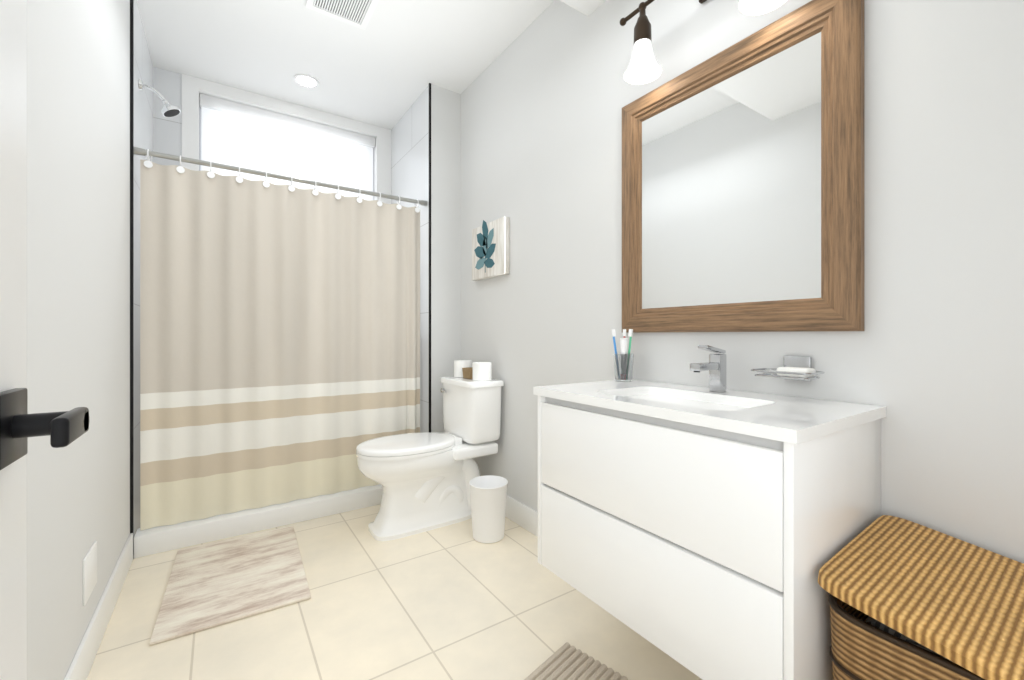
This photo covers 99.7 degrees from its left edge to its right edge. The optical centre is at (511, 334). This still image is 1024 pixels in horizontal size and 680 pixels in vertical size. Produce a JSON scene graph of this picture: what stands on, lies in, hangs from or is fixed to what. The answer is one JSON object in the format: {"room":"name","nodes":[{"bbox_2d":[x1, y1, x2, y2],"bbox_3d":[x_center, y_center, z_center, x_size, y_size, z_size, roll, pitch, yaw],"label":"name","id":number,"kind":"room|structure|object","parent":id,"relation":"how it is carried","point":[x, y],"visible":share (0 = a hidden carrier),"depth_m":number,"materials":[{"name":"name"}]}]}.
{"room":"bathroom","nodes":[
{"label":"bathroom","id":0,"kind":"room"},
{"bbox_2d":[27,0,129,679],"bbox_3d":[-1.226,-0.307,1.086,0.120,2.715,4.013,0,0,-34],"label":"wall","id":1,"kind":"structure","parent":0,"point":[78,219],"depth_m":1.26,"materials":[{"name":"white paint"}]},
{"bbox_2d":[83,541,96,605],"bbox_3d":[-1.353,0.760,1.387,0.006,0.140,0.155,0,0,-34],"label":"plate","id":2,"kind":"object","parent":1,"relation":"attached to","point":[89,571],"visible":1,"depth_m":1.37,"materials":[{"name":"white plastic"}]},
{"bbox_2d":[64,533,132,679],"bbox_3d":[-0.946,0.988,0.790,0.012,0.125,2.969,0,0,-34],"label":"baseboard","id":3,"kind":"structure","parent":1,"relation":"attached to","point":[83,660],"depth_m":1.48,"materials":[{"name":"white wood"}]},
{"bbox_2d":[130,0,133,558],"bbox_3d":[-1.782,-0.307,2.026,0.012,2.715,0.012,0,0,-34],"label":"trim","id":4,"kind":"structure","parent":1,"relation":"attached to","point":[131,266],"depth_m":2.02,"materials":[{"name":"black metal"}]},
{"bbox_2d":[134,0,152,535],"bbox_3d":[-2.009,-0.307,2.356,0.006,2.715,0.792,0,0,-34],"label":"tile","id":5,"kind":"structure","parent":1,"relation":"attached to","point":[143,109],"depth_m":2.19,"materials":[{"name":"white tile"}]},
{"bbox_2d":[139,79,180,116],"bbox_3d":[-1.837,-1.230,2.259,0.168,0.157,0.086,0,0,-34],"label":"shower head","id":6,"kind":"object","parent":5,"relation":"attached to","point":[168,110],"visible":1,"depth_m":2.25},
{"bbox_2d":[134,146,426,530],"bbox_3d":[-1.196,0.021,2.493,1.492,1.849,0.058,0,0,-34],"label":"shower curtain","id":7,"kind":"object","parent":5,"relation":"attached to","point":[279,344],"visible":0.94,"depth_m":2.38,"materials":[{"name":"beige fabric"}]},
{"bbox_2d":[134,484,382,557],"bbox_3d":[-1.195,1.000,2.492,1.482,0.100,0.119,0,0,-34],"label":"shower curb","id":8,"kind":"structure","parent":1,"relation":"attached to","point":[154,540],"depth_m":2.30,"materials":[{"name":"white"}]},
{"bbox_2d":[153,67,181,165],"bbox_3d":[-1.608,-0.307,3.102,1.494,2.715,0.006,0,0,-34],"label":"tiled wall","id":9,"kind":"structure","parent":0,"point":[167,131],"depth_m":2.72,"materials":[{"name":"white tile"}]},
{"bbox_2d":[199,92,375,137],"bbox_3d":[-1.596,-1.625,3.186,1.150,0.080,0.120,0,0,-34],"label":"window frame","id":10,"kind":"structure","parent":0,"point":[283,113],"depth_m":3.09,"materials":[{"name":"white"}]},
{"bbox_2d":[199,99,375,199],"bbox_3d":[-1.643,-0.307,3.154,1.506,2.715,0.120,0,0,-34],"label":"window frame","id":11,"kind":"structure","parent":0,"point":[374,171],"depth_m":3.48,"materials":[{"name":"white"}]},
{"bbox_2d":[137,0,553,129],"bbox_3d":[-0.461,-1.705,1.603,1.966,0.080,4.013,0,0,-34],"label":"ceiling","id":12,"kind":"structure","parent":0,"point":[389,63],"depth_m":2.50,"materials":[{"name":"white paint"}]},
{"bbox_2d":[294,74,318,87],"bbox_3d":[-1.347,-1.662,2.832,0.150,0.006,0.150,0,0,-34],"label":"recessed light","id":13,"kind":"object","parent":12,"relation":"in","point":[305,80],"visible":1,"depth_m":2.83,"materials":[{"name":"white plastic"}]},
{"bbox_2d":[305,0,378,29],"bbox_3d":[-0.838,-1.659,2.141,0.295,0.012,0.295,0,0,-34],"label":"ceiling vent","id":14,"kind":"object","parent":12,"relation":"in","point":[357,13],"visible":0.98,"depth_m":2.20,"materials":[{"name":"white"}]},
{"bbox_2d":[87,504,701,679],"bbox_3d":[-0.461,1.080,1.603,1.966,0.060,4.013,0,0,-34],"label":"floor","id":15,"kind":"structure","parent":0,"point":[457,601],"depth_m":1.57,"materials":[{"name":"tile"}]},
{"bbox_2d":[149,526,310,644],"bbox_3d":[-1.208,1.043,1.905,0.529,0.012,0.769,0,0,-34],"label":"bath rug","id":16,"kind":"object","parent":15,"relation":"on","point":[213,584],"visible":0.98,"depth_m":1.81,"materials":[{"name":"beige fabric"}]},
{"bbox_2d":[356,376,503,540],"bbox_3d":[-0.473,0.656,2.451,0.785,0.788,0.432,0,0,-34],"label":"toilet","id":17,"kind":"object","parent":15,"relation":"on","point":[423,479],"visible":0.96,"depth_m":2.37,"materials":[{"name":"white ceramic"}]},
{"bbox_2d":[454,360,491,380],"bbox_3d":[-0.241,0.210,2.613,0.110,0.100,0.350,0,0,-34],"label":"toilet paper rolls","id":18,"kind":"object","parent":17,"relation":"on","point":[479,371],"visible":1,"depth_m":2.52,"materials":[{"name":"white paper"}]},
{"bbox_2d":[469,475,507,542],"bbox_3d":[-0.122,0.906,2.253,0.202,0.285,0.202,0,0,-34],"label":"waste bin","id":19,"kind":"object","parent":15,"relation":"on","point":[488,494],"visible":1,"depth_m":2.18,"materials":[{"name":"white plastic"}]},
{"bbox_2d":[524,642,627,679],"bbox_3d":[0.269,1.041,1.039,0.700,0.021,0.500,0,0,43],"label":"area rug","id":20,"kind":"object","parent":15,"relation":"on","point":[566,661],"visible":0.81,"depth_m":1.34,"materials":[{"name":"beige fabric"}]},
{"bbox_2d":[818,515,1023,679],"bbox_3d":[0.904,0.741,0.719,0.419,0.617,0.564,0,0,-34],"label":"hamper","id":21,"kind":"object","parent":15,"relation":"on","point":[909,600],"visible":1,"depth_m":0.79,"materials":[{"name":"wicker"}]},
{"bbox_2d":[431,84,460,432],"bbox_3d":[-0.654,-0.307,3.340,0.340,2.715,0.920,0,0,-34],"label":"wall","id":22,"kind":"structure","parent":0,"point":[445,228],"depth_m":2.92,"materials":[{"name":"white paint"}]},
{"bbox_2d":[391,85,428,431],"bbox_3d":[-0.766,-0.307,3.196,0.006,2.715,0.792,0,0,-34],"label":"shower tile","id":23,"kind":"structure","parent":22,"relation":"attached to","point":[410,154],"depth_m":3.00,"materials":[{"name":"white tile"}]},
{"bbox_2d":[429,83,430,431],"bbox_3d":[-0.544,-0.307,2.863,0.013,2.715,0.012,0,0,-34],"label":"trim","id":24,"kind":"structure","parent":22,"relation":"attached to","point":[429,257],"depth_m":2.86,"materials":[{"name":"black metal"}]},
{"bbox_2d":[560,0,605,15],"bbox_3d":[0.112,-1.552,0.755,1.726,0.225,1.726,0,0,-34],"label":"ceiling","id":25,"kind":"structure","parent":0,"point":[587,7],"depth_m":1.88,"materials":[{"name":"white paint"}]},
{"bbox_2d":[461,0,1023,563],"bbox_3d":[0.561,-0.307,1.739,0.120,2.715,3.093,0,0,-34],"label":"wall","id":26,"kind":"structure","parent":0,"point":[931,356],"depth_m":1.11,"materials":[{"name":"white paint"}]},
{"bbox_2d":[472,216,509,280],"bbox_3d":[-0.136,-0.528,2.624,0.039,0.356,0.380,0,0,-34],"label":"picture","id":27,"kind":"object","parent":26,"relation":"attached to","point":[490,249],"visible":1,"depth_m":2.57,"materials":[{"name":"white fabric"}]},
{"bbox_2d":[505,495,537,536],"bbox_3d":[0.387,0.988,1.694,0.218,0.125,2.973,0,0,-34],"label":"baseboard","id":28,"kind":"structure","parent":26,"relation":"attached to","point":[522,515],"depth_m":2.36,"materials":[{"name":"white wood"}]},
{"bbox_2d":[620,0,661,84],"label":"sconce","id":29,"kind":"object","parent":26,"relation":"attached to","point":[644,67],"depth_m":1.53,"materials":[{"name":"white glass"}]},
{"bbox_2d":[533,345,885,679],"bbox_3d":[0.503,0.405,1.281,0.485,0.748,0.818,0,0,-34],"label":"bathroom vanity","id":30,"kind":"object","parent":26,"relation":"attached to","point":[710,531],"visible":1,"depth_m":1.00,"materials":[{"name":"white paint"}]},
{"bbox_2d":[611,329,633,381],"bbox_3d":[0.432,0.077,1.671,0.076,0.200,0.078,0,0,-34],"label":"toothbrush cup","id":31,"kind":"object","parent":30,"relation":"on","point":[623,365],"visible":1,"depth_m":1.64,"materials":[{"name":"clear glass"}]},
{"bbox_2d":[622,0,863,332],"bbox_3d":[0.673,-0.467,1.433,0.033,0.913,0.791,0,0,-34],"label":"mirror","id":32,"kind":"object","parent":26,"relation":"attached to","point":[743,185],"visible":0.98,"depth_m":1.33,"materials":[{"name":"brown wood"}]},
{"bbox_2d":[738,0,786,15],"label":"sconce","id":33,"kind":"object","parent":26,"relation":"attached to","point":[746,7],"depth_m":1.25,"materials":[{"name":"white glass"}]},
{"bbox_2d":[751,355,824,380],"bbox_3d":[0.770,0.095,1.207,0.126,0.070,0.161,0,0,-34],"label":"soap dish","id":34,"kind":"object","parent":26,"relation":"attached to","point":[799,368],"visible":1,"depth_m":1.19,"materials":[{"name":"silver metal"}]},
{"bbox_3d":[-1.596,0.550,3.186,1.150,1.000,0.120,0,0,-34],"label":"wall","id":35,"kind":"structure","parent":0,"visible":0},
{"bbox_2d":[200,109,200,170],"bbox_3d":[-1.620,-0.767,3.222,1.146,1.631,0.008,0,0,-34],"label":"window","id":36,"kind":"structure","parent":35,"relation":"in","point":[200,138],"depth_m":2.90,"materials":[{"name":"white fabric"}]},
{"bbox_2d":[182,74,390,203],"bbox_3d":[-1.552,-0.757,3.146,1.353,1.815,0.056,0,0,-34],"label":"window","id":37,"kind":"structure","parent":35,"relation":"in","point":[192,87],"depth_m":3.01,"materials":[{"name":"white paint"}]},
{"bbox_2d":[200,93,374,200],"bbox_3d":[-1.589,-0.768,3.176,1.142,1.629,0.073,0,0,-34],"label":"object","id":38,"kind":"structure","parent":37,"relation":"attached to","point":[243,136],"depth_m":3.12,"materials":[{"name":"white glass"}]},
{"bbox_3d":[0.629,-0.307,-0.009,1.726,2.715,0.120,0,0,-34],"label":"wall","id":39,"kind":"structure","parent":0,"visible":0},
{"bbox_2d":[0,0,88,679],"bbox_3d":[-0.278,0.024,0.120,0.108,2.028,0.810,0,0,-34],"label":"door","id":40,"kind":"structure","parent":39,"relation":"in","point":[19,425],"depth_m":0.42,"materials":[{"name":"white wood"}]}
]}

